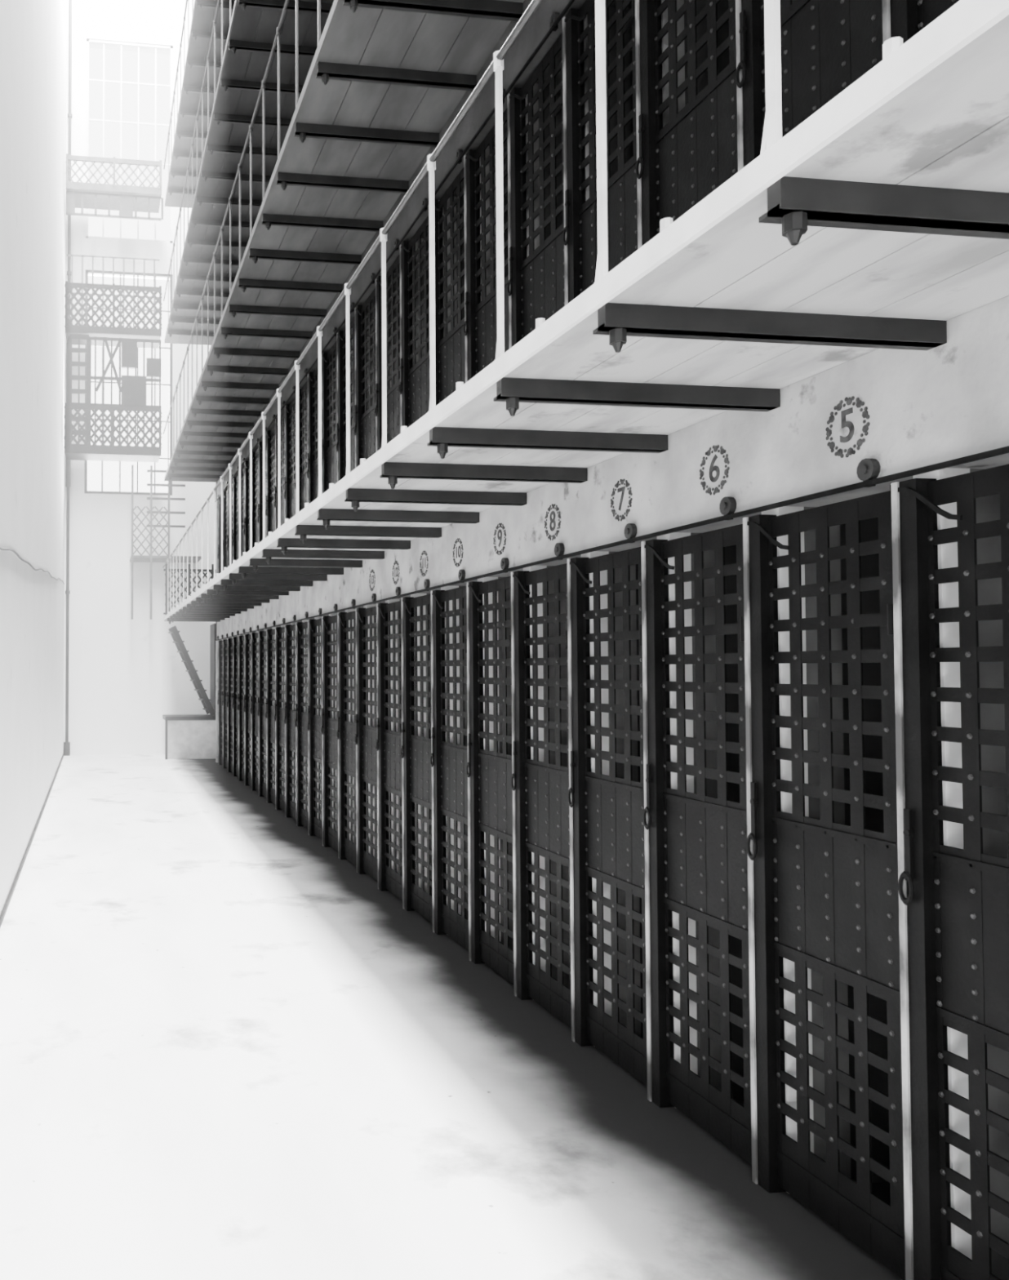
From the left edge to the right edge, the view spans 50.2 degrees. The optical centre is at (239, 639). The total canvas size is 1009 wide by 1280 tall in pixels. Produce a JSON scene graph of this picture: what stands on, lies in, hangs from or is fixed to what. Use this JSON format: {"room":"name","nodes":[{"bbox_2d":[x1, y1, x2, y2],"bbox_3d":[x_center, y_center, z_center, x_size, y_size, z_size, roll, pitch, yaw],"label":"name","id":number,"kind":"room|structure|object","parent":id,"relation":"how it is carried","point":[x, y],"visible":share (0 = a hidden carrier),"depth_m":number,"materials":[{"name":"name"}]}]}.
{"room":"prison interior","nodes":[
{"label":"prison interior","id":0,"kind":"room"},
{"bbox_2d":[0,0,66,915],"bbox_3d":[-1.884,-5.569,8.178,0.300,15.200,22.800,0,-2,-8],"label":"wall","id":1,"kind":"structure","parent":0,"point":[33,33],"depth_m":9.19,"materials":[{"name":"paint"}]},
{"bbox_2d":[0,753,64,928],"bbox_3d":[-1.704,1.810,7.841,0.019,0.030,22.500,0,-2,-8],"label":"baseboard","id":2,"kind":"structure","parent":1,"relation":"attached to","point":[15,880],"depth_m":8.51,"materials":[{"name":"metal"}]},
{"bbox_2d":[0,547,64,584],"bbox_3d":[-2.019,-0.707,10.142,0.016,1.169,17.601,0,-2,-8],"label":"cable","id":3,"kind":"object","parent":1,"relation":"attached to","point":[1,548],"visible":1,"depth_m":8.64,"materials":[{"name":"grey metal"}]},
{"bbox_2d":[63,0,72,755],"bbox_3d":[-3.200,-5.106,19.113,0.118,14.500,0.118,0,-2,-8],"label":"drain pipe","id":4,"kind":"object","parent":1,"relation":"attached to","point":[66,744],"visible":0.71,"depth_m":19.02,"materials":[{"name":"grey metal"}]},
{"bbox_2d":[63,402,162,462],"bbox_3d":[-2.321,-3.754,18.695,1.748,0.899,0.895,0,-2,-8],"label":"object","id":5,"kind":"object","parent":1,"relation":"attached to","point":[76,452],"visible":1,"depth_m":18.28,"materials":[{"name":"grey metal"}]},
{"bbox_2d":[66,333,160,448],"bbox_3d":[-2.254,-4.455,18.379,1.674,2.062,0.080,0,-2,-8],"label":"gate","id":6,"kind":"object","parent":5,"relation":"on","point":[133,388],"visible":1,"depth_m":18.37,"materials":[{"name":"black metal"}]},
{"bbox_2d":[64,280,162,348],"bbox_3d":[-2.321,-5.932,18.757,1.748,0.914,0.895,0,-2,-8],"label":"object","id":7,"kind":"object","parent":1,"relation":"attached to","point":[93,331],"visible":0.99,"depth_m":18.34,"materials":[{"name":"grey metal"}]},
{"bbox_2d":[66,253,159,328],"bbox_3d":[-2.348,-6.346,18.955,1.714,1.552,0.020,0,-2,-8],"label":"railing","id":8,"kind":"object","parent":7,"relation":"on","point":[68,255],"visible":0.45,"depth_m":18.96,"materials":[{"name":"metal"}]},
{"bbox_2d":[65,153,162,213],"bbox_3d":[-2.321,-8.378,18.827,1.733,0.631,0.895,0,-2,-8],"label":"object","id":9,"kind":"object","parent":1,"relation":"attached to","point":[88,200],"visible":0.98,"depth_m":18.44,"materials":[{"name":"paint"}]},
{"bbox_2d":[66,190,163,220],"bbox_3d":[-2.255,-7.854,18.471,1.750,0.436,0.050,0,-2,-8],"label":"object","id":10,"kind":"object","parent":9,"relation":"attached to","point":[126,201],"visible":1,"depth_m":18.46,"materials":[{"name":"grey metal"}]},
{"bbox_2d":[62,0,215,755],"bbox_3d":[-0.850,-5.240,19.679,4.950,15.200,0.300,0,-2,-8],"label":"wall","id":11,"kind":"structure","parent":0,"point":[125,673],"depth_m":19.28,"materials":[{"name":"paint"}]},
{"bbox_2d":[84,270,172,495],"bbox_3d":[-2.105,-4.873,19.401,1.650,4.250,0.080,0,-2,-8],"label":"window","id":12,"kind":"structure","parent":11,"relation":"in","point":[87,272],"depth_m":19.40,"materials":[{"name":"grey metal"}]},
{"bbox_2d":[85,38,173,243],"bbox_3d":[-2.105,-9.521,19.534,1.650,3.850,0.080,0,-2,-8],"label":"window","id":13,"kind":"structure","parent":11,"relation":"in","point":[96,42],"depth_m":19.53,"materials":[{"name":"white metal"}]},
{"bbox_2d":[129,464,201,619],"bbox_3d":[-1.381,-1.760,18.939,1.280,2.800,0.802,0,-2,-8],"label":"stair landing","id":14,"kind":"structure","parent":11,"relation":"attached to","point":[138,558],"depth_m":18.53,"materials":[{"name":"paint"}]},
{"bbox_2d":[0,754,902,1279],"bbox_3d":[0.736,1.934,8.181,4.950,0.200,22.500,0,-2,-8],"label":"floor","id":15,"kind":"structure","parent":0,"point":[228,1052],"depth_m":3.83,"materials":[{"name":"paint"}]},
{"bbox_2d":[162,623,215,759],"bbox_3d":[-0.835,0.921,18.571,1.080,2.420,0.750,0,-2,-8],"label":"staircase","id":16,"kind":"structure","parent":15,"relation":"on","point":[187,736],"depth_m":18.24,"materials":[{"name":"paint"}]},
{"bbox_2d":[215,0,1008,1279],"bbox_3d":[2.127,-5.553,8.742,2.500,15.200,22.800,0,-2,-8],"label":"wall","id":17,"kind":"structure","parent":0,"point":[949,401],"depth_m":3.71,"materials":[{"name":"paint"}]},
{"bbox_2d":[163,563,213,622],"bbox_3d":[-0.497,-0.836,17.992,1.686,1.001,0.590,0,-2,-8],"label":"railing","id":18,"kind":"object","parent":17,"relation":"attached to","point":[211,571],"visible":0.33,"depth_m":17.92,"materials":[{"name":"black metal"}]},
{"bbox_2d":[164,0,235,208],"bbox_3d":[1.725,-7.806,7.714,3.200,0.158,20.750,0,-2,-8],"label":"walkway","id":19,"kind":"object","parent":17,"relation":"attached to","point":[204,11],"visible":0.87,"depth_m":14.32,"materials":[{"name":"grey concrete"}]},
{"bbox_2d":[163,0,193,177],"bbox_3d":[0.135,-8.345,7.809,0.054,0.926,21.350,0,-2,-8],"label":"gallery railing","id":20,"kind":"object","parent":19,"relation":"on","point":[187,1],"visible":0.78,"depth_m":15.32,"materials":[{"name":"grey metal"}]},
{"bbox_2d":[217,497,221,573],"bbox_3d":[-0.290,-1.409,16.923,0.076,1.985,0.612,0,-2,-8],"label":"door","id":21,"kind":"structure","parent":17,"relation":"in","point":[220,499],"depth_m":17.17,"materials":[{"name":"black metal"}]},
{"bbox_2d":[217,640,222,764],"bbox_3d":[-0.290,1.041,16.853,0.076,2.080,0.612,0,-2,-8],"label":"door","id":22,"kind":"structure","parent":17,"relation":"in","point":[220,642],"depth_m":17.08,"materials":[{"name":"black metal"}]},
{"bbox_2d":[222,639,227,768],"bbox_3d":[-0.204,1.023,16.247,0.076,2.080,0.612,0,-2,-8],"label":"door","id":23,"kind":"structure","parent":17,"relation":"in","point":[224,701],"depth_m":16.46,"materials":[{"name":"black metal"}]},
{"bbox_2d":[222,489,227,570],"bbox_3d":[-0.204,-1.426,16.317,0.076,1.985,0.612,0,-2,-8],"label":"door","id":24,"kind":"structure","parent":17,"relation":"in","point":[224,493],"depth_m":16.55,"materials":[{"name":"black metal"}]},
{"bbox_2d":[226,638,232,772],"bbox_3d":[-0.119,1.006,15.642,0.076,2.080,0.612,0,-2,-8],"label":"door","id":25,"kind":"structure","parent":17,"relation":"in","point":[229,695],"depth_m":15.87,"materials":[{"name":"black metal"}]},
{"bbox_2d":[226,483,232,566],"bbox_3d":[-0.119,-1.443,15.711,0.076,1.985,0.612,0,-2,-8],"label":"door","id":26,"kind":"structure","parent":17,"relation":"in","point":[228,539],"depth_m":15.95,"materials":[{"name":"black metal"}]},
{"bbox_2d":[231,636,238,776],"bbox_3d":[-0.034,0.989,15.036,0.076,2.080,0.612,0,-2,-8],"label":"door","id":27,"kind":"structure","parent":17,"relation":"in","point":[235,639],"depth_m":15.25,"materials":[{"name":"black metal"}]},
{"bbox_2d":[231,475,238,560],"bbox_3d":[-0.034,-1.461,15.106,0.076,1.985,0.612,0,-2,-8],"label":"door","id":28,"kind":"structure","parent":17,"relation":"in","point":[235,480],"depth_m":15.34,"materials":[{"name":"black metal"}]},
{"bbox_2d":[237,635,244,781],"bbox_3d":[0.051,0.972,14.430,0.076,2.080,0.612,0,-2,-8],"label":"door","id":29,"kind":"structure","parent":17,"relation":"in","point":[241,638],"depth_m":14.64,"materials":[{"name":"black metal"}]},
{"bbox_2d":[237,466,244,558],"bbox_3d":[0.051,-1.478,14.500,0.076,1.985,0.612,0,-2,-8],"label":"door","id":30,"kind":"structure","parent":17,"relation":"in","point":[242,488],"depth_m":14.71,"materials":[{"name":"black metal"}]},
{"bbox_2d":[244,459,249,552],"bbox_3d":[0.136,-1.495,13.894,0.076,1.985,0.612,0,-2,-8],"label":"door","id":31,"kind":"structure","parent":17,"relation":"in","point":[246,519],"depth_m":14.13,"materials":[{"name":"black metal"}]},
{"bbox_2d":[244,634,251,786],"bbox_3d":[0.136,0.954,13.824,0.076,2.080,0.612,0,-2,-8],"label":"door","id":32,"kind":"structure","parent":17,"relation":"in","point":[247,695],"depth_m":14.04,"materials":[{"name":"black metal"}]},
{"bbox_2d":[164,0,333,345],"bbox_3d":[1.725,-5.407,7.645,3.200,0.158,20.750,0,-2,-8],"label":"walkway","id":33,"kind":"object","parent":17,"relation":"attached to","point":[251,33],"visible":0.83,"depth_m":10.90,"materials":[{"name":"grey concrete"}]},
{"bbox_2d":[163,0,231,319],"bbox_3d":[0.135,-5.946,7.740,0.054,0.926,21.350,0,-2,-8],"label":"gallery railing","id":34,"kind":"object","parent":33,"relation":"on","point":[213,33],"visible":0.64,"depth_m":12.22,"materials":[{"name":"grey metal"}]},
{"bbox_2d":[250,632,258,791],"bbox_3d":[0.221,0.937,13.218,0.076,2.080,0.612,0,-2,-8],"label":"door","id":35,"kind":"structure","parent":17,"relation":"in","point":[255,657],"depth_m":13.43,"materials":[{"name":"black metal"}]},
{"bbox_2d":[252,448,258,547],"bbox_3d":[0.221,-1.513,13.288,0.076,1.985,0.612,0,-2,-8],"label":"door","id":36,"kind":"structure","parent":17,"relation":"in","point":[255,475],"depth_m":13.51,"materials":[{"name":"black metal"}]},
{"bbox_2d":[257,437,266,542],"bbox_3d":[0.307,-1.530,12.682,0.076,1.985,0.612,0,-2,-8],"label":"door","id":37,"kind":"structure","parent":17,"relation":"in","point":[260,443],"depth_m":12.92,"materials":[{"name":"black metal"}]},
{"bbox_2d":[257,631,266,798],"bbox_3d":[0.307,0.920,12.613,0.076,2.080,0.612,0,-2,-8],"label":"door","id":38,"kind":"structure","parent":17,"relation":"in","point":[261,706],"depth_m":12.83,"materials":[{"name":"black metal"}]},
{"bbox_2d":[265,629,275,804],"bbox_3d":[0.392,0.902,12.007,0.076,2.080,0.612,0,-2,-8],"label":"door","id":39,"kind":"structure","parent":17,"relation":"in","point":[270,709],"depth_m":12.22,"materials":[{"name":"black metal"}]},
{"bbox_2d":[265,425,275,537],"bbox_3d":[0.392,-1.547,12.077,0.076,1.985,0.612,0,-2,-8],"label":"door","id":40,"kind":"structure","parent":17,"relation":"in","point":[270,509],"depth_m":12.30,"materials":[{"name":"black metal"}]},
{"bbox_2d":[274,626,284,811],"bbox_3d":[0.477,0.885,11.401,0.076,2.080,0.612,0,-2,-8],"label":"door","id":41,"kind":"structure","parent":17,"relation":"in","point":[279,715],"depth_m":11.61,"materials":[{"name":"black metal"}]},
{"bbox_2d":[274,412,284,529],"bbox_3d":[0.477,-1.565,11.471,0.076,1.985,0.612,0,-2,-8],"label":"door","id":42,"kind":"structure","parent":17,"relation":"in","point":[282,417],"depth_m":11.59,"materials":[{"name":"black metal"}]},
{"bbox_2d":[284,397,295,519],"bbox_3d":[0.562,-1.582,10.865,0.076,1.985,0.612,0,-2,-8],"label":"door","id":43,"kind":"structure","parent":17,"relation":"in","point":[290,491],"depth_m":11.09,"materials":[{"name":"black metal"}]},
{"bbox_2d":[284,624,296,820],"bbox_3d":[0.562,0.868,10.795,0.076,2.080,0.612,0,-2,-8],"label":"door","id":44,"kind":"structure","parent":17,"relation":"in","point":[290,714],"depth_m":11.00,"materials":[{"name":"black metal"}]},
{"bbox_2d":[294,380,307,514],"bbox_3d":[0.647,-1.599,10.259,0.076,1.985,0.612,0,-2,-8],"label":"door","id":45,"kind":"structure","parent":17,"relation":"in","point":[303,480],"depth_m":10.39,"materials":[{"name":"black metal"}]},
{"bbox_2d":[294,622,308,829],"bbox_3d":[0.647,0.850,10.189,0.076,2.080,0.612,0,-2,-8],"label":"door","id":46,"kind":"structure","parent":17,"relation":"in","point":[301,717],"depth_m":10.39,"materials":[{"name":"black metal"}]},
{"bbox_2d":[306,366,318,503],"bbox_3d":[0.732,-1.617,9.653,0.076,1.985,0.612,0,-2,-8],"label":"door","id":47,"kind":"structure","parent":17,"relation":"in","point":[313,461],"depth_m":9.88,"materials":[{"name":"black metal"}]},
{"bbox_2d":[306,618,322,839],"bbox_3d":[0.732,0.833,9.584,0.076,2.080,0.612,0,-2,-8],"label":"door","id":48,"kind":"structure","parent":17,"relation":"in","point":[314,721],"depth_m":9.78,"materials":[{"name":"black metal"}]},
{"bbox_2d":[320,614,337,852],"bbox_3d":[0.818,0.816,8.978,0.076,2.080,0.612,0,-2,-8],"label":"door","id":49,"kind":"structure","parent":17,"relation":"in","point":[329,728],"depth_m":9.16,"materials":[{"name":"black metal"}]},
{"bbox_2d":[321,340,337,493],"bbox_3d":[0.818,-1.634,9.048,0.076,1.985,0.612,0,-2,-8],"label":"door","id":50,"kind":"structure","parent":17,"relation":"in","point":[329,453],"depth_m":9.22,"materials":[{"name":"black metal"}]},
{"bbox_2d":[336,316,355,482],"bbox_3d":[0.903,-1.651,8.442,0.076,1.985,0.612,0,-2,-8],"label":"door","id":51,"kind":"structure","parent":17,"relation":"in","point":[341,335],"depth_m":8.67,"materials":[{"name":"black metal"}]},
{"bbox_2d":[337,610,356,866],"bbox_3d":[0.903,0.798,8.372,0.076,2.080,0.612,0,-2,-8],"label":"door","id":52,"kind":"structure","parent":17,"relation":"in","point":[346,731],"depth_m":8.50,"materials":[{"name":"black metal"}]},
{"bbox_2d":[354,288,376,468],"bbox_3d":[0.988,-1.668,7.836,0.076,1.985,0.612,0,-2,-8],"label":"door","id":53,"kind":"structure","parent":17,"relation":"in","point":[365,427],"depth_m":8.00,"materials":[{"name":"black metal"}]},
{"bbox_2d":[355,606,377,882],"bbox_3d":[0.988,0.781,7.766,0.076,2.080,0.612,0,-2,-8],"label":"door","id":54,"kind":"structure","parent":17,"relation":"in","point":[366,736],"depth_m":7.92,"materials":[{"name":"black metal"}]},
{"bbox_2d":[368,568,375,591],"bbox_3d":[0.994,-0.449,7.663,0.002,0.168,0.166,0,-2,-8],"label":"number","id":55,"kind":"object","parent":17,"relation":"attached to","point":[373,576],"visible":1,"depth_m":7.65,"materials":[{"name":"paint"}]},
{"bbox_2d":[374,254,400,451],"bbox_3d":[1.073,-1.686,7.230,0.076,1.985,0.612,0,-2,-8],"label":"door","id":56,"kind":"structure","parent":17,"relation":"in","point":[393,404],"depth_m":7.32,"materials":[{"name":"black metal"}]},
{"bbox_2d":[376,600,402,900],"bbox_3d":[1.073,0.764,7.160,0.076,2.080,0.612,0,-2,-8],"label":"door","id":57,"kind":"structure","parent":17,"relation":"in","point":[388,742],"depth_m":7.30,"materials":[{"name":"black metal"}]},
{"bbox_2d":[215,0,574,502],"bbox_3d":[1.017,-2.712,7.469,0.027,0.075,20.750,0,-2,-8],"label":"bar","id":58,"kind":"object","parent":17,"relation":"attached to","point":[555,17],"visible":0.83,"depth_m":6.09,"materials":[{"name":"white metal"}]},
{"bbox_2d":[391,560,399,584],"bbox_3d":[1.079,-0.466,7.057,0.002,0.168,0.166,0,-2,-8],"label":"number","id":59,"kind":"object","parent":17,"relation":"attached to","point":[394,563],"visible":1,"depth_m":7.06,"materials":[{"name":"paint"}]},
{"bbox_2d":[164,0,631,482],"bbox_3d":[1.725,-3.008,7.577,3.200,0.158,20.750,0,-2,-8],"label":"walkway","id":60,"kind":"object","parent":17,"relation":"attached to","point":[384,78],"visible":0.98,"depth_m":6.71,"materials":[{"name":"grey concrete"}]},
{"bbox_2d":[163,0,320,465],"bbox_3d":[0.135,-3.547,7.672,0.054,0.926,21.350,0,-2,-8],"label":"gallery railing","id":61,"kind":"object","parent":60,"relation":"on","point":[277,39],"visible":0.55,"depth_m":8.25,"materials":[{"name":"grey metal"}]},
{"bbox_2d":[399,215,429,427],"bbox_3d":[1.158,-1.703,6.625,0.076,1.985,0.612,0,-2,-8],"label":"door","id":62,"kind":"structure","parent":17,"relation":"in","point":[414,385],"depth_m":6.75,"materials":[{"name":"black metal"}]},
{"bbox_2d":[400,594,432,923],"bbox_3d":[1.158,0.747,6.554,0.076,2.080,0.612,0,-2,-8],"label":"door","id":63,"kind":"structure","parent":17,"relation":"in","point":[415,750],"depth_m":6.68,"materials":[{"name":"black metal"}]},
{"bbox_2d":[419,550,428,577],"bbox_3d":[1.165,-0.483,6.451,0.002,0.168,0.166,0,-2,-8],"label":"number","id":64,"kind":"object","parent":17,"relation":"attached to","point":[424,552],"visible":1,"depth_m":6.45,"materials":[{"name":"paint"}]},
{"bbox_2d":[428,167,465,405],"bbox_3d":[1.244,-1.720,6.019,0.076,1.985,0.612,0,-2,-8],"label":"door","id":65,"kind":"structure","parent":17,"relation":"in","point":[450,349],"depth_m":6.09,"materials":[{"name":"black metal"}]},
{"bbox_2d":[430,586,468,951],"bbox_3d":[1.244,0.729,5.949,0.076,2.080,0.612,0,-2,-8],"label":"door","id":66,"kind":"structure","parent":17,"relation":"in","point":[448,761],"depth_m":6.06,"materials":[{"name":"black metal"}]},
{"bbox_2d":[453,537,462,567],"bbox_3d":[1.250,-0.500,5.845,0.002,0.168,0.166,0,-2,-8],"label":"number","id":67,"kind":"object","parent":17,"relation":"attached to","point":[460,541],"visible":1,"depth_m":5.84,"materials":[{"name":"paint"}]},
{"bbox_2d":[463,108,509,382],"bbox_3d":[1.329,-1.738,5.413,0.076,1.985,0.612,0,-2,-8],"label":"door","id":68,"kind":"structure","parent":17,"relation":"in","point":[480,325],"depth_m":5.56,"materials":[{"name":"black metal"}]},
{"bbox_2d":[466,576,514,985],"bbox_3d":[1.329,0.712,5.343,0.076,2.080,0.612,0,-2,-8],"label":"door","id":69,"kind":"structure","parent":17,"relation":"in","point":[489,773],"depth_m":5.45,"materials":[{"name":"black metal"}]},
{"bbox_2d":[493,523,506,555],"bbox_3d":[1.335,-0.518,5.239,0.002,0.168,0.166,0,-2,-8],"label":"number","id":70,"kind":"object","parent":17,"relation":"attached to","point":[500,524],"visible":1,"depth_m":5.23,"materials":[{"name":"paint"}]},
{"bbox_2d":[506,32,564,348],"bbox_3d":[1.414,-1.755,4.807,0.076,1.985,0.612,0,-2,-8],"label":"door","id":71,"kind":"structure","parent":17,"relation":"in","point":[536,281],"depth_m":4.90,"materials":[{"name":"black metal"}]},
{"bbox_2d":[511,563,571,1028],"bbox_3d":[1.414,0.695,4.737,0.076,2.080,0.612,0,-2,-8],"label":"door","id":72,"kind":"structure","parent":17,"relation":"in","point":[540,804],"depth_m":4.82,"materials":[{"name":"black metal"}]},
{"bbox_2d":[544,503,560,540],"bbox_3d":[1.420,-0.535,4.634,0.002,0.168,0.166,0,-2,-8],"label":"number","id":73,"kind":"object","parent":17,"relation":"attached to","point":[553,513],"visible":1,"depth_m":4.63,"materials":[{"name":"paint"}]},
{"bbox_2d":[164,0,1008,624],"bbox_3d":[1.725,-0.609,7.508,3.200,0.158,20.750,0,-2,-8],"label":"walkway","id":74,"kind":"object","parent":17,"relation":"attached to","point":[880,220],"visible":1,"depth_m":2.38,"materials":[{"name":"paint"}]},
{"bbox_2d":[162,0,902,613],"bbox_3d":[0.135,-1.148,7.603,0.054,0.926,21.350,0,-2,-8],"label":"gallery railing","id":75,"kind":"object","parent":74,"relation":"on","point":[772,129],"visible":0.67,"depth_m":3.38,"materials":[{"name":"metal"}]},
{"bbox_2d":[562,0,637,306],"bbox_3d":[1.499,-1.772,4.201,0.076,1.985,0.612,0,-2,-8],"label":"door","id":76,"kind":"structure","parent":17,"relation":"in","point":[580,215],"depth_m":4.33,"materials":[{"name":"black metal"}]},
{"bbox_2d":[567,546,647,1086],"bbox_3d":[1.499,0.677,4.131,0.076,2.080,0.612,0,-2,-8],"label":"door","id":77,"kind":"structure","parent":17,"relation":"in","point":[607,842],"depth_m":4.20,"materials":[{"name":"black metal"}]},
{"bbox_2d":[214,445,1008,640],"bbox_3d":[1.017,-0.313,7.400,0.027,0.075,20.750,0,-2,-8],"label":"bar","id":78,"kind":"object","parent":17,"relation":"attached to","point":[868,471],"visible":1,"depth_m":3.33,"materials":[{"name":"black metal"}]},
{"bbox_2d":[610,478,632,520],"bbox_3d":[1.505,-0.552,4.028,0.002,0.168,0.166,0,-2,-8],"label":"number","id":79,"kind":"object","parent":17,"relation":"attached to","point":[621,489],"visible":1,"depth_m":4.02,"materials":[{"name":"paint"}]},
{"bbox_2d":[635,0,737,249],"bbox_3d":[1.584,-1.790,3.595,0.076,1.985,0.612,0,-2,-8],"label":"door","id":80,"kind":"structure","parent":17,"relation":"in","point":[681,162],"depth_m":3.67,"materials":[{"name":"black metal"}]},
{"bbox_2d":[640,524,751,1165],"bbox_3d":[1.584,0.660,3.526,0.076,2.080,0.612,0,-2,-8],"label":"door","id":81,"kind":"structure","parent":17,"relation":"in","point":[696,854],"depth_m":3.56,"materials":[{"name":"black metal"}]},
{"bbox_2d":[699,444,729,495],"bbox_3d":[1.591,-0.570,3.422,0.002,0.168,0.166,0,-2,-8],"label":"number","id":82,"kind":"object","parent":17,"relation":"attached to","point":[712,468],"visible":1,"depth_m":3.42,"materials":[{"name":"paint"}]},
{"bbox_2d":[735,0,883,171],"bbox_3d":[1.669,-1.807,2.990,0.076,1.985,0.612,0,-2,-8],"label":"door","id":83,"kind":"structure","parent":17,"relation":"in","point":[826,46],"depth_m":3.04,"materials":[{"name":"black metal"}]},
{"bbox_2d":[742,484,905,1279],"bbox_3d":[1.669,0.643,2.920,0.076,2.080,0.612,0,-2,-8],"label":"door","id":84,"kind":"structure","parent":17,"relation":"in","point":[823,894],"depth_m":2.93,"materials":[{"name":"black metal"}]},
{"bbox_2d":[825,395,870,457],"bbox_3d":[1.676,-0.587,2.816,0.002,0.168,0.166,0,-2,-8],"label":"number","id":85,"kind":"object","parent":17,"relation":"attached to","point":[849,424],"visible":1,"depth_m":2.81,"materials":[{"name":"paint"}]},
{"bbox_2d":[882,0,959,44],"bbox_3d":[1.754,-1.824,2.384,0.076,1.985,0.612,0,-2,-8],"label":"door","id":86,"kind":"structure","parent":17,"relation":"in","point":[904,19],"depth_m":2.61,"materials":[{"name":"black metal"}]},
{"bbox_2d":[890,463,1008,1279],"bbox_3d":[1.754,0.625,2.314,0.076,2.080,0.612,0,-2,-8],"label":"door","id":87,"kind":"structure","parent":17,"relation":"in","point":[953,902],"depth_m":2.51,"materials":[{"name":"black metal"}]}
]}

